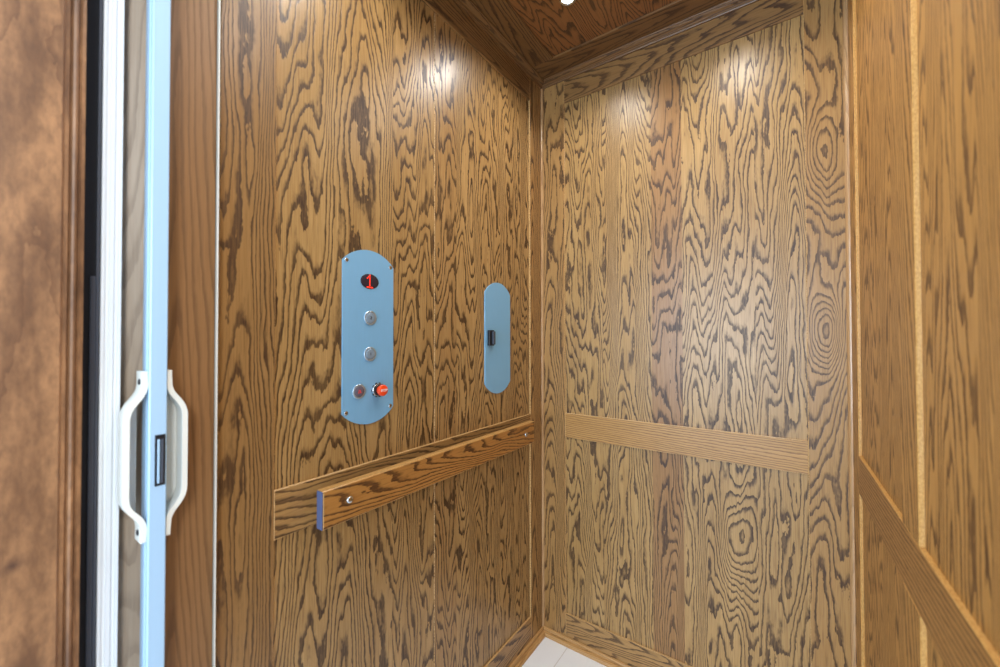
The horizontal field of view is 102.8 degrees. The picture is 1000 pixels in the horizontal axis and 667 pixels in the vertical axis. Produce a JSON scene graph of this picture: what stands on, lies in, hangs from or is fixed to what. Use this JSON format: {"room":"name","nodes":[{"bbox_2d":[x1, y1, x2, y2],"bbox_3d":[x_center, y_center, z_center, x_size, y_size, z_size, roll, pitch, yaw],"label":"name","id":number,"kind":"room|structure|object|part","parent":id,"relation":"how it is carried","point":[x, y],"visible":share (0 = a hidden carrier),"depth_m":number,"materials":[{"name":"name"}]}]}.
{"room":"elevator interior","nodes":[
{"label":"elevator interior","id":0,"kind":"room"},
{"bbox_2d":[0,0,86,666],"bbox_3d":[-0.270,0.007,0.090,0.915,2.250,0.475,-1,-1,35],"label":"door","id":1,"kind":"structure","parent":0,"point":[43,42],"depth_m":0.46,"materials":[{"name":"brown wood"}]},
{"bbox_3d":[-0.529,0.012,0.492,0.028,2.250,0.018,-1,-1,35],"label":"edge moulding","id":2,"kind":"part","parent":1,"relation":"part of","materials":[{"name":"brown wood"}]},
{"bbox_2d":[215,0,541,666],"bbox_3d":[-0.154,0.056,1.148,0.050,2.180,1.156,-1,-1,35],"label":"wall","id":3,"kind":"structure","parent":0,"point":[401,131],"depth_m":0.92,"materials":[{"name":"brown wood"}]},
{"bbox_3d":[-0.322,0.072,0.888,0.012,2.100,0.482,-1,-1,35],"label":"veneer panel","id":4,"kind":"part","parent":3,"relation":"part of","materials":[{"name":"brown wood"}]},
{"bbox_2d":[341,250,392,423],"bbox_3d":[-0.288,0.007,0.902,0.026,0.394,0.137,-1,-1,35],"label":"control panel","id":5,"kind":"object","parent":3,"relation":"attached to","point":[367,276],"visible":1,"depth_m":0.90,"materials":[{"name":"metal"}]},
{"bbox_3d":[-0.281,0.130,0.924,0.008,0.027,0.027,-1,-1,35],"label":"stop knob","id":6,"kind":"part","parent":5,"relation":"part of","materials":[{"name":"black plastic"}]},
{"bbox_2d":[317,421,533,530],"bbox_3d":[-0.126,0.344,1.097,0.051,0.074,0.797,-1,-1,35],"label":"handrail","id":7,"kind":"object","parent":3,"relation":"attached to","point":[338,503],"visible":1,"depth_m":0.94,"materials":[{"name":"brown wood"}]},
{"bbox_3d":[-0.027,0.077,1.305,0.012,2.100,0.538,-1,-1,35],"label":"veneer panel","id":8,"kind":"part","parent":3,"relation":"part of","materials":[{"name":"brown wood"}]},
{"bbox_2d":[484,283,509,392],"bbox_3d":[-0.002,0.015,1.317,0.017,0.365,0.143,-1,-1,35],"label":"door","id":9,"kind":"structure","parent":3,"relation":"in","point":[496,296],"depth_m":1.31,"materials":[{"name":"metal"}]},
{"bbox_3d":[-0.029,0.014,1.282,0.009,0.050,0.027,-1,-1,35],"label":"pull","id":10,"kind":"part","parent":9,"relation":"part of","materials":[{"name":"black plastic"}]},
{"bbox_2d":[455,0,543,88],"bbox_3d":[-0.143,-0.974,1.116,0.024,0.022,1.096,-1,-1,35],"label":"crown molding","id":11,"kind":"structure","parent":3,"relation":"attached to","point":[473,11],"depth_m":1.32,"materials":[{"name":"brown wood"}]},
{"bbox_3d":[-0.152,1.092,1.098,0.008,0.107,0.915,-1,-1,35],"label":"rail","id":12,"kind":"part","parent":3,"relation":"part of","materials":[{"name":"brown wood"}]},
{"bbox_2d":[509,626,544,666],"bbox_3d":[-0.141,1.132,1.089,0.021,0.024,1.096,-1,-1,35],"label":"baseboard","id":13,"kind":"structure","parent":3,"relation":"attached to","point":[539,636],"depth_m":1.44,"materials":[{"name":"brown wood"}]},
{"bbox_2d":[522,637,605,666],"bbox_3d":[0.170,1.155,0.758,0.990,0.030,1.358,-1,-1,35],"label":"floor","id":14,"kind":"structure","parent":0,"point":[549,653],"depth_m":1.41,"materials":[{"name":"white tile"}]},
{"bbox_2d":[79,0,102,666],"bbox_3d":[-0.560,0.013,0.537,0.064,2.250,0.019,-1,-1,35],"label":"frame strip","id":15,"kind":"object","parent":14,"relation":"on","point":[87,599],"visible":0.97,"depth_m":0.52,"materials":[{"name":"rubber"}]},
{"bbox_2d":[95,0,123,666],"bbox_3d":[-0.545,0.083,0.551,0.052,2.110,0.021,-1,-1,35],"label":"door frame","id":16,"kind":"structure","parent":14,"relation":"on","point":[107,521],"depth_m":0.54,"materials":[{"name":"white metal"}]},
{"bbox_2d":[117,0,220,666],"bbox_3d":[-0.481,0.087,0.586,0.068,2.096,0.121,-1,-1,35],"label":"elevator door","id":17,"kind":"structure","parent":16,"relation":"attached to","point":[167,470],"depth_m":0.58,"materials":[{"name":"paint"}]},
{"bbox_3d":[-0.523,0.093,0.567,0.042,2.070,0.006,0,-1,-33],"label":"fold panel","id":18,"kind":"part","parent":17,"relation":"part of","materials":[{"name":"laminate"}]},
{"bbox_3d":[-0.495,0.167,0.539,0.026,0.231,0.025,-1,-1,35],"label":"handle","id":19,"kind":"part","parent":17,"relation":"part of","materials":[{"name":"white plastic"}]},
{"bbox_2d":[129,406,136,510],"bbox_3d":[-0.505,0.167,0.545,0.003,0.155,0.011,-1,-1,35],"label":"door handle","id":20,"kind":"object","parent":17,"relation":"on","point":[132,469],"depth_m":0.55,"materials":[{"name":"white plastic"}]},
{"bbox_3d":[-0.485,0.086,0.560,0.040,2.096,0.020,-1,-1,35],"label":"lead post","id":21,"kind":"part","parent":17,"relation":"part of","materials":[{"name":"metal"}]},
{"bbox_2d":[166,396,176,502],"bbox_3d":[-0.479,0.168,0.582,0.003,0.155,0.011,-1,-1,35],"label":"door handle","id":22,"kind":"object","parent":17,"relation":"on","point":[171,462],"depth_m":0.58,"materials":[{"name":"plastic"}]},
{"bbox_3d":[-0.470,0.168,0.575,0.026,0.231,0.025,-1,-1,35],"label":"handle","id":23,"kind":"part","parent":17,"relation":"part of","materials":[{"name":"white plastic"}]},
{"bbox_3d":[-0.482,0.094,0.612,0.008,2.070,0.074,-1,-1,35],"label":"fold panel","id":24,"kind":"part","parent":17,"relation":"part of","materials":[{"name":"brown wood"}]},
{"bbox_2d":[472,0,727,78],"bbox_3d":[0.202,-1.014,0.837,1.010,0.050,1.276,-1,-1,35],"label":"ceiling","id":25,"kind":"structure","parent":0,"point":[553,37],"depth_m":1.27,"materials":[{"name":"brown wood"}]},
{"bbox_2d":[559,0,575,5],"bbox_3d":[0.200,-0.990,1.181,0.052,0.004,0.052,-1,-1,35],"label":"recessed light","id":26,"kind":"object","parent":25,"relation":"in","point":[562,2],"visible":1,"depth_m":1.19,"materials":[{"name":"metal"}]},
{"bbox_3d":[0.205,-1.001,0.841,0.810,0.012,1.046,-1,-1,35],"label":"veneer panel","id":27,"kind":"part","parent":25,"relation":"part of","materials":[{"name":"brown wood"}]},
{"bbox_2d":[543,0,850,666],"bbox_3d":[0.551,0.057,1.315,1.010,2.180,0.050,-1,-1,35],"label":"wall","id":28,"kind":"structure","parent":0,"point":[696,479],"depth_m":1.24,"materials":[{"name":"brown wood"}]},
{"bbox_2d":[541,89,544,625],"bbox_3d":[0.166,0.085,1.552,0.007,2.086,0.007,-1,-1,35],"label":"bead","id":29,"kind":"object","parent":28,"relation":"attached to","point":[542,207],"visible":1,"depth_m":1.55,"materials":[{"name":"brown wood"}]},
{"bbox_2d":[544,626,630,666],"bbox_3d":[0.532,1.134,1.272,0.910,0.024,0.021,-1,-1,35],"label":"baseboard","id":30,"kind":"structure","parent":28,"relation":"attached to","point":[568,642],"depth_m":1.44,"materials":[{"name":"brown wood"}]},
{"bbox_3d":[0.543,1.093,1.282,0.723,0.107,0.008,-1,-1,35],"label":"rail","id":31,"kind":"part","parent":28,"relation":"part of","materials":[{"name":"brown wood"}]},
{"bbox_2d":[542,0,759,88],"bbox_3d":[0.529,-0.972,1.299,0.910,0.022,0.024,-1,-1,35],"label":"crown molding","id":32,"kind":"structure","parent":28,"relation":"attached to","point":[729,6],"depth_m":1.32,"materials":[{"name":"brown wood"}]},
{"bbox_2d":[842,0,855,666],"bbox_3d":[0.902,0.077,1.031,0.009,2.086,0.009,-1,-1,35],"label":"bead","id":33,"kind":"object","parent":28,"relation":"attached to","point":[844,2],"visible":1,"depth_m":1.03,"materials":[{"name":"brown wood"}]},
{"bbox_2d":[847,0,999,666],"bbox_3d":[0.598,0.046,0.549,0.050,2.180,1.268,-1,-1,35],"label":"wall","id":34,"kind":"structure","parent":0,"point":[924,75],"depth_m":0.52,"materials":[{"name":"brown wood"}]},
{"bbox_3d":[0.741,0.069,0.774,0.012,2.100,0.480,-1,-1,35],"label":"veneer panel","id":35,"kind":"part","parent":34,"relation":"part of","materials":[{"name":"brown wood"}]},
{"bbox_3d":[0.415,0.064,0.312,0.012,2.100,0.590,-1,-1,35],"label":"veneer panel","id":36,"kind":"part","parent":34,"relation":"part of","materials":[{"name":"brown wood"}]}
]}

